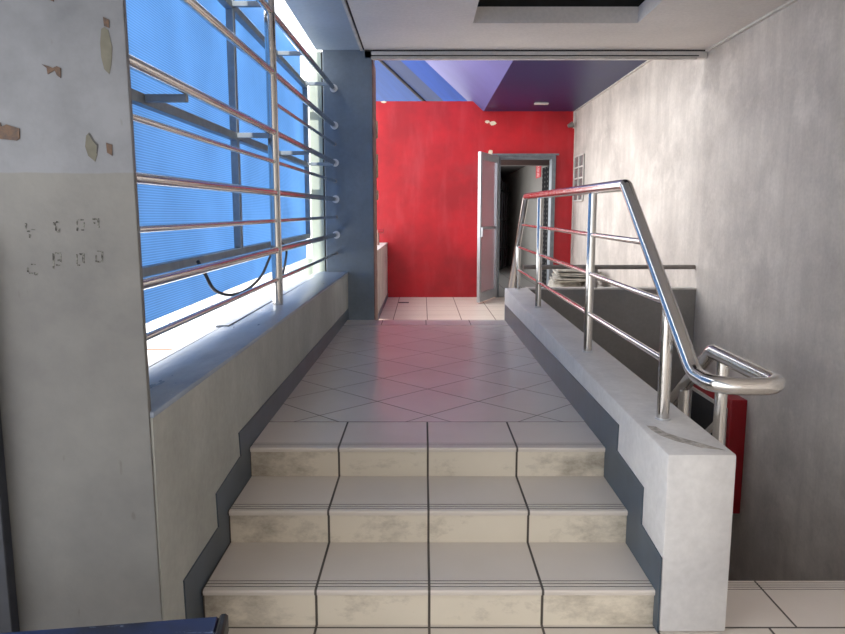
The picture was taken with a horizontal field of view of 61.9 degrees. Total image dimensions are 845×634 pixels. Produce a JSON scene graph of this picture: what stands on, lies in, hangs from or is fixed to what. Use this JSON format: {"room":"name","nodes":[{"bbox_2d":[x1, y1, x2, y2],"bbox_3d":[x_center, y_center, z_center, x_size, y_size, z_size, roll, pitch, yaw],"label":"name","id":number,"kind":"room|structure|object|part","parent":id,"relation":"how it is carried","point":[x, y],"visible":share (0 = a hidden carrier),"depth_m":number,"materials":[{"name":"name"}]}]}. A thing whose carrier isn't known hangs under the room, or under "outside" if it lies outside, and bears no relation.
{"room":"stairwell landing","nodes":[
{"label":"stairwell landing","id":0,"kind":"room"},
{"bbox_2d":[0,0,162,631],"bbox_3d":[-1.695,-0.565,2.105,1.809,3.615,0.353,0,8,0],"label":"wall pillar","id":1,"kind":"structure","parent":0,"point":[75,400],"depth_m":2.01,"materials":[{"name":"paint"}]},
{"bbox_2d":[146,244,311,361],"bbox_3d":[-5.020,-1.074,16.186,7.960,0.100,27.650,0,8,0],"label":"floor","id":2,"kind":"structure","parent":0,"point":[157,346],"depth_m":8.38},
{"bbox_2d":[126,0,333,322],"bbox_3d":[-1.049,-0.843,4.670,0.362,2.709,4.765,0,8,0],"label":"window","id":3,"kind":"structure","parent":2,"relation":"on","point":[167,35],"depth_m":3.88,"materials":[{"name":"blue glass"}]},
{"bbox_3d":[-1.143,-1.146,4.614,0.045,0.080,4.740,0,8,0],"label":"frame rail","id":4,"kind":"part","parent":3,"relation":"part of","materials":[{"name":"grey metal"}]},
{"bbox_3d":[-1.143,-0.458,4.713,0.045,0.080,4.740,0,8,0],"label":"frame rail","id":5,"kind":"part","parent":3,"relation":"part of","materials":[{"name":"grey metal"}]},
{"bbox_3d":[-1.141,-1.149,4.280,0.045,1.495,0.050,0,8,0],"label":"frame post","id":6,"kind":"part","parent":3,"relation":"part of","materials":[{"name":"grey metal"}]},
{"bbox_2d":[196,242,287,296],"bbox_3d":[-1.055,-0.313,4.405,0.030,0.264,2.220,0,8,0],"label":"cable","id":7,"kind":"object","parent":3,"relation":"hanging from","point":[198,262],"visible":0.73,"depth_m":4.16,"materials":[{"name":"black rubber"}]},
{"bbox_3d":[-1.143,-1.893,4.507,0.045,0.080,4.740,0,8,0],"label":"frame rail","id":8,"kind":"part","parent":3,"relation":"part of","materials":[{"name":"grey metal"}]},
{"bbox_3d":[-1.141,-1.552,6.950,0.045,1.495,0.050,0,8,0],"label":"frame post","id":9,"kind":"part","parent":3,"relation":"part of","materials":[{"name":"grey metal"}]},
{"bbox_2d":[149,272,348,620],"bbox_3d":[-0.893,0.344,4.661,0.284,0.890,5.130,0,8,0],"label":"wall","id":10,"kind":"structure","parent":0,"point":[213,397],"depth_m":2.75,"materials":[{"name":"paint"}]},
{"bbox_2d":[148,327,220,366],"bbox_3d":[-1.056,-0.080,4.787,0.038,0.066,4.800,0,8,0],"label":"track","id":11,"kind":"object","parent":10,"relation":"attached to","point":[162,357],"visible":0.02,"depth_m":3.07,"materials":[{"name":"metal"}]},
{"bbox_2d":[129,0,339,340],"bbox_3d":[-0.923,-1.176,4.600,0.076,2.160,4.822,0,8,1],"label":"railing","id":12,"kind":"object","parent":10,"relation":"in","point":[269,65],"visible":0.83,"depth_m":3.85,"materials":[{"name":"silver metal"}]},
{"bbox_3d":[-0.925,-1.142,4.362,0.066,2.160,0.066,0,8,0],"label":"post","id":13,"kind":"part","parent":12,"relation":"part of","materials":[{"name":"silver metal"}]},
{"bbox_3d":[-0.893,-0.081,4.599,0.283,0.030,5.128,0,8,0],"label":"sill","id":14,"kind":"part","parent":10,"relation":"part of","materials":[{"name":"blue paint"}]},
{"bbox_2d":[216,272,318,326],"bbox_3d":[-1.035,-0.199,5.351,0.070,0.008,3.450,0,8,0],"label":"flashing strip","id":15,"kind":"object","parent":10,"relation":"on","point":[246,312],"visible":0.88,"depth_m":4.34,"materials":[{"name":"metal"}]},
{"bbox_2d":[288,258,312,285],"bbox_3d":[-1.251,-0.240,7.365,0.258,0.750,0.150,0,8,0],"label":"wall","id":16,"kind":"structure","parent":0,"point":[298,276],"depth_m":7.26,"materials":[{"name":"white paint"}]},
{"bbox_2d":[308,52,324,273],"bbox_3d":[-1.056,-1.238,7.212,0.128,2.770,0.270,0,8,0],"label":"wall","id":17,"kind":"structure","parent":0,"point":[315,92],"depth_m":7.04,"materials":[{"name":"white paint"}]},
{"bbox_2d":[321,52,326,271],"bbox_3d":[-0.983,-1.531,7.069,0.019,2.150,0.050,0,8,0],"label":"trim","id":18,"kind":"structure","parent":17,"relation":"attached to","point":[321,52],"depth_m":7.05,"materials":[{"name":"grey metal"}]},
{"bbox_2d":[322,50,378,319],"bbox_3d":[-0.719,-1.112,7.264,0.507,3.235,0.440,0,8,0],"label":"wall column","id":19,"kind":"structure","parent":0,"point":[352,106],"depth_m":7.01,"materials":[{"name":"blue paint"}]},
{"bbox_2d":[377,243,387,319],"bbox_3d":[-0.758,-0.430,10.369,0.233,1.115,5.550,0,8,0],"label":"wall","id":20,"kind":"structure","parent":0,"point":[382,266],"depth_m":11.46,"materials":[{"name":"grey paint"}]},
{"bbox_2d":[377,229,383,244],"bbox_3d":[-0.715,-1.351,11.929,0.110,0.275,0.070,0,8,0],"label":"water tap","id":21,"kind":"object","parent":20,"relation":"on","point":[378,230],"visible":0.81,"depth_m":11.91,"materials":[{"name":"brown paint"}]},
{"bbox_3d":[-0.646,-0.017,10.428,0.008,0.080,5.550,0,8,0],"label":"skirting","id":22,"kind":"part","parent":20,"relation":"part of","materials":[{"name":"blue paint"}]},
{"bbox_2d":[375,60,420,100],"bbox_3d":[-0.800,-7.260,25.175,3.800,3.496,16.100,0,8,0],"label":"sheet","id":23,"kind":"object","parent":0,"point":[388,87],"visible":0.08,"depth_m":19.97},
{"bbox_2d":[378,60,424,100],"bbox_3d":[-0.750,-6.009,17.222,3.754,3.415,0.080,0,8,0],"label":"roof beam","id":24,"kind":"structure","parent":0,"point":[382,62],"depth_m":17.22,"materials":[{"name":"metal"}]},
{"bbox_2d":[383,60,442,100],"bbox_3d":[-0.850,-6.007,16.111,3.900,3.587,2.200,0,8,0],"label":"sheet","id":25,"kind":"object","parent":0,"point":[397,66],"visible":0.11,"depth_m":16.11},
{"bbox_2d":[270,320,584,421],"bbox_3d":[0.019,0.380,5.333,1.658,0.200,3.539,0,8,0],"label":"floor","id":26,"kind":"structure","parent":0,"point":[366,373],"depth_m":4.50,"materials":[{"name":"grey tile"}]},
{"bbox_2d":[401,60,466,100],"bbox_3d":[-0.750,-5.605,13.946,3.700,3.406,2.200,0,8,0],"label":"sheet","id":27,"kind":"object","parent":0,"point":[422,69],"visible":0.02,"depth_m":13.99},
{"bbox_2d":[379,262,535,319],"bbox_3d":[1.150,-0.673,15.991,3.620,0.200,16.350,0,8,0],"label":"floor","id":28,"kind":"structure","parent":0,"point":[418,308],"depth_m":11.69,"materials":[{"name":"beige tile"}]},
{"bbox_2d":[499,181,510,269],"bbox_3d":[2.285,-2.625,20.205,0.178,2.470,2.683,2,8,13],"label":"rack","id":29,"kind":"object","parent":28,"relation":"on","point":[504,189],"visible":0.65,"depth_m":20.70,"materials":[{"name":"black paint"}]},
{"bbox_2d":[541,166,548,286],"bbox_3d":[2.530,-1.757,14.144,0.140,2.470,1.000,0,8,0],"label":"gate","id":30,"kind":"object","parent":28,"relation":"on","point":[545,171],"visible":0.14,"depth_m":14.10,"materials":[{"name":"black metal"}]},
{"bbox_2d":[547,269,603,286],"bbox_3d":[2.309,-0.376,10.640,0.878,0.730,1.023,0,8,0],"label":"pile","id":31,"kind":"object","parent":28,"relation":"on","point":[560,277],"visible":0.14,"depth_m":10.44,"materials":[{"name":"white paper"}]},
{"bbox_2d":[376,101,573,296],"bbox_3d":[0.680,-2.201,13.016,4.160,3.870,0.206,0,8,0],"label":"wall","id":32,"kind":"structure","parent":0,"point":[427,151],"depth_m":12.88,"materials":[{"name":"red paint"}]},
{"bbox_2d":[477,151,555,302],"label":"door","id":33,"kind":"structure","parent":32,"relation":"in","point":[552,164],"depth_m":12.80,"materials":[{"name":"metal"}]},
{"bbox_3d":[1.157,-0.398,12.627,0.044,0.160,0.890,3,9,22],"label":"rail","id":34,"kind":"part","parent":33,"relation":"part of","materials":[{"name":"metal"}]},
{"bbox_3d":[1.157,-1.576,12.458,0.036,0.050,0.890,3,9,22],"label":"rail","id":35,"kind":"part","parent":33,"relation":"part of","materials":[{"name":"metal"}]},
{"bbox_3d":[1.157,-2.778,12.286,0.044,0.120,0.890,3,9,22],"label":"rail","id":36,"kind":"part","parent":33,"relation":"part of","materials":[{"name":"metal"}]},
{"bbox_2d":[492,154,558,154],"bbox_3d":[1.865,-2.942,12.757,1.210,0.030,0.030,0,8,0],"label":"rail","id":37,"kind":"object","parent":32,"relation":"attached to","point":[492,154],"visible":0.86,"depth_m":12.74,"materials":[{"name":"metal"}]},
{"bbox_2d":[567,121,573,127],"bbox_3d":[2.655,-3.449,12.651,0.124,0.116,0.175,0,8,0],"label":"spot lamp","id":38,"kind":"object","parent":32,"relation":"attached to","point":[571,124],"visible":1,"depth_m":12.59,"materials":[{"name":"grey metal"}]},
{"bbox_2d":[573,112,575,127],"bbox_3d":[2.740,-3.548,12.705,0.040,0.285,0.040,0,8,0],"label":"trim","id":39,"kind":"structure","parent":32,"relation":"attached to","point":[574,113],"depth_m":12.69,"materials":[{"name":"white paint"}]},
{"bbox_2d":[500,178,501,250],"bbox_3d":[1.855,-2.833,18.485,2.310,3.370,10.800,0,8,0],"label":"wall","id":40,"kind":"structure","parent":0,"point":[501,178],"depth_m":23.82,"materials":[{"name":"paint"}]},
{"bbox_2d":[501,166,524,177],"bbox_3d":[1.830,-3.957,18.324,2.260,0.100,10.800,0,8,0],"label":"ceiling","id":41,"kind":"structure","parent":0,"point":[505,170],"depth_m":19.42,"materials":[{"name":"paint"}]},
{"bbox_2d":[502,166,546,277],"bbox_3d":[2.785,-2.826,18.436,0.250,3.370,10.700,0,8,0],"label":"wall","id":42,"kind":"structure","parent":0,"point":[524,180],"depth_m":18.57,"materials":[{"name":"paint"}]},
{"bbox_2d":[536,166,540,177],"bbox_3d":[2.651,-3.357,16.112,0.019,0.340,0.650,0,8,0],"label":"wall sign","id":43,"kind":"object","parent":42,"relation":"attached to","point":[538,168],"visible":0.79,"depth_m":16.08,"materials":[{"name":"red plastic"}]},
{"bbox_2d":[501,160,549,165],"bbox_3d":[1.730,-3.216,14.389,1.860,0.250,0.200,0,8,0],"label":"lintel","id":44,"kind":"object","parent":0,"point":[503,162],"visible":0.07,"depth_m":14.30,"materials":[{"name":"paint"}]},
{"bbox_2d":[425,60,646,110],"bbox_3d":[0.730,-4.433,9.921,4.060,2.227,6.100,0,8,0],"label":"ceiling","id":45,"kind":"structure","parent":0,"point":[567,85],"depth_m":10.35,"materials":[{"name":"paint"}]},
{"bbox_2d":[534,102,548,104],"bbox_3d":[1.985,-3.560,11.764,0.230,0.025,0.100,0,8,0],"label":"recessed light","id":46,"kind":"object","parent":45,"relation":"in","point":[535,103],"visible":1,"depth_m":11.71,"materials":[{"name":"white paint"}]},
{"bbox_2d":[284,0,788,49],"bbox_3d":[0.865,-1.853,-0.201,3.790,0.550,14.128,0,8,0],"label":"ceiling","id":47,"kind":"structure","parent":0,"point":[380,24],"depth_m":5.95,"materials":[{"name":"paint"}]},
{"bbox_2d":[341,0,362,50],"bbox_3d":[-0.589,-1.583,-0.176,0.023,0.032,14.100,0,8,0],"label":"trim","id":48,"kind":"structure","parent":47,"relation":"attached to","point":[343,1],"depth_m":5.86,"materials":[{"name":"white paint"}]},
{"bbox_2d":[345,0,363,49],"bbox_3d":[-0.568,-1.604,-0.179,0.015,0.049,14.100,0,8,0],"label":"trim","id":49,"kind":"structure","parent":47,"relation":"attached to","point":[345,0],"depth_m":5.86,"materials":[{"name":"black metal"}]},
{"bbox_2d":[228,625,844,633],"bbox_3d":[-0.870,1.876,-2.184,7.260,0.200,9.545,0,8,0],"label":"floor","id":50,"kind":"structure","parent":0,"point":[233,629],"depth_m":2.49,"materials":[{"name":"tile"}]},
{"bbox_2d":[0,412,19,632],"bbox_3d":[-1.486,0.453,2.050,0.528,1.415,0.040,0,8,0],"label":"board","id":51,"kind":"object","parent":50,"relation":"on","point":[9,620],"visible":1,"depth_m":2.08,"materials":[{"name":"stone"}]},
{"bbox_2d":[0,614,228,633],"bbox_3d":[-1.063,1.019,1.616,1.172,0.419,0.370,-1,8,-8],"label":"bench","id":52,"kind":"object","parent":50,"relation":"on","point":[208,625],"visible":1,"depth_m":1.78,"materials":[{"name":"blue paint"}]},
{"bbox_2d":[201,422,654,624],"bbox_3d":[0.022,0.818,3.037,1.606,0.416,1.129,0,8,0],"label":"staircase","id":53,"kind":"structure","parent":50,"relation":"on","point":[332,523],"depth_m":2.84,"materials":[{"name":"grey tile"}]},
{"bbox_2d":[525,287,695,407],"bbox_3d":[1.906,1.636,7.447,1.708,3.912,0.140,0,8,0],"label":"wall","id":54,"kind":"structure","parent":0,"point":[637,316],"depth_m":7.16,"materials":[{"name":"grey paint"}]},
{"bbox_2d":[523,265,695,287],"bbox_3d":[1.889,-0.414,7.154,1.737,0.232,0.046,0,8,0],"label":"guard rail","id":55,"kind":"object","parent":54,"relation":"on","point":[597,267],"visible":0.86,"depth_m":7.12,"materials":[{"name":"metal"}]},
{"bbox_3d":[1.760,-0.392,7.157,0.036,0.189,0.036,0,8,0],"label":"post","id":56,"kind":"part","parent":55,"relation":"part of","materials":[{"name":"metal"}]},
{"bbox_2d":[504,288,735,632],"bbox_3d":[0.944,1.984,5.012,0.242,3.915,4.780,0,8,0],"label":"wall","id":57,"kind":"structure","parent":0,"point":[674,480],"depth_m":2.57,"materials":[{"name":"paint"}]},
{"bbox_3d":[0.826,0.488,4.763,0.005,0.577,4.708,0,8,0],"label":"skirting","id":58,"kind":"part","parent":57,"relation":"part of","materials":[{"name":"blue paint"}]},
{"bbox_2d":[508,179,785,444],"bbox_3d":[1.055,0.303,4.946,0.278,2.411,5.333,0,8,0],"label":"stair railing","id":59,"kind":"object","parent":57,"relation":"on","point":[761,380],"visible":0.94,"depth_m":2.89,"materials":[{"name":"silver metal"}]},
{"bbox_3d":[0.945,-0.484,6.972,0.048,0.426,0.048,0,8,0],"label":"post","id":60,"kind":"part","parent":59,"relation":"part of","materials":[{"name":"silver metal"}]},
{"bbox_3d":[0.945,-0.514,5.705,0.048,0.887,0.048,0,8,0],"label":"post","id":61,"kind":"part","parent":59,"relation":"part of","materials":[{"name":"silver metal"}]},
{"bbox_3d":[0.945,-0.597,4.844,0.027,0.055,3.760,0,8,0],"label":"rail","id":62,"kind":"part","parent":59,"relation":"part of","materials":[{"name":"silver metal"}]},
{"bbox_3d":[0.945,-0.149,4.858,0.027,0.061,4.280,0,8,0],"label":"rail","id":63,"kind":"part","parent":59,"relation":"part of","materials":[{"name":"silver metal"}]},
{"bbox_3d":[0.945,-0.372,4.826,0.027,0.059,4.280,0,8,0],"label":"rail","id":64,"kind":"part","parent":59,"relation":"part of","materials":[{"name":"silver metal"}]},
{"bbox_3d":[0.945,-0.241,3.976,0.048,0.896,0.048,0,8,0],"label":"post","id":65,"kind":"part","parent":59,"relation":"part of","materials":[{"name":"silver metal"}]},
{"bbox_3d":[0.945,0.178,2.743,0.048,0.457,0.048,0,8,0],"label":"post","id":66,"kind":"part","parent":59,"relation":"part of","materials":[{"name":"silver metal"}]},
{"bbox_3d":[1.165,0.848,3.213,0.046,1.065,0.047,0,8,0],"label":"post","id":67,"kind":"part","parent":59,"relation":"part of","materials":[{"name":"silver metal"}]},
{"bbox_3d":[1.165,0.736,3.353,0.027,0.846,1.086,0,8,0],"label":"rail","id":68,"kind":"part","parent":59,"relation":"part of","materials":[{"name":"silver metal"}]},
{"bbox_3d":[1.165,0.701,2.808,0.046,1.090,0.047,0,8,0],"label":"post","id":69,"kind":"part","parent":59,"relation":"part of","materials":[{"name":"silver metal"}]},
{"bbox_2d":[572,0,844,580],"bbox_3d":[2.885,0.688,3.180,0.250,7.000,20.500,0,8,0],"label":"wall","id":70,"kind":"structure","parent":0,"point":[733,158],"depth_m":5.72,"materials":[{"name":"grey paint"}]},
{"bbox_2d":[364,50,706,59],"bbox_3d":[1.100,-2.881,6.810,3.320,0.763,0.100,0,8,0],"label":"trim","id":71,"kind":"structure","parent":70,"relation":"attached to","point":[375,54],"depth_m":6.83,"materials":[{"name":"paint"}]},
{"bbox_2d":[570,128,575,264],"bbox_3d":[2.752,-1.888,12.943,0.015,3.070,0.040,0,8,0],"label":"trim","id":72,"kind":"structure","parent":70,"relation":"attached to","point":[574,128],"depth_m":12.92,"materials":[{"name":"white paint"}]},
{"bbox_2d":[573,153,584,201],"bbox_3d":[2.755,-2.441,12.398,0.050,0.804,0.762,0,8,0],"label":"window","id":73,"kind":"structure","parent":70,"relation":"in","point":[579,160],"depth_m":12.34,"materials":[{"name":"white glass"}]},
{"bbox_2d":[574,60,651,111],"bbox_3d":[2.743,-3.295,9.883,0.035,0.015,5.700,0,8,0],"label":"trim","id":74,"kind":"structure","parent":70,"relation":"attached to","point":[647,61],"depth_m":9.96,"materials":[{"name":"white paint"}]},
{"bbox_2d":[688,384,746,513],"bbox_3d":[2.683,1.142,6.513,0.155,1.015,0.930,0,8,0],"label":"cabinet","id":75,"kind":"object","parent":70,"relation":"attached to","point":[701,401],"visible":0.25,"depth_m":6.08,"materials":[{"name":"red metal"}]},
{"bbox_3d":[2.615,1.145,6.513,0.007,0.790,0.750,0,8,0],"label":"door glass","id":76,"kind":"part","parent":75,"relation":"part of","materials":[{"name":"black glass"}]},
{"bbox_3d":[2.612,1.145,6.513,0.015,0.850,0.810,0,8,0],"label":"door frame","id":77,"kind":"part","parent":75,"relation":"part of","materials":[{"name":"red paint"}]},
{"bbox_2d":[705,0,797,51],"bbox_3d":[2.745,-1.568,-0.174,0.030,0.022,14.100,0,8,0],"label":"trim","id":78,"kind":"structure","parent":70,"relation":"attached to","point":[783,6],"depth_m":5.82,"materials":[{"name":"white paint"}]},
{"bbox_3d":[1.905,3.379,7.192,1.705,0.135,0.880,0,8,0],"label":"floor","id":79,"kind":"structure","parent":0,"visible":0},
{"bbox_2d":[725,581,844,627],"bbox_3d":[1.913,2.153,4.657,1.691,2.690,3.961,0,8,0],"label":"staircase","id":80,"kind":"structure","parent":79,"relation":"on","point":[750,604],"depth_m":2.65,"materials":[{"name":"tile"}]}
]}

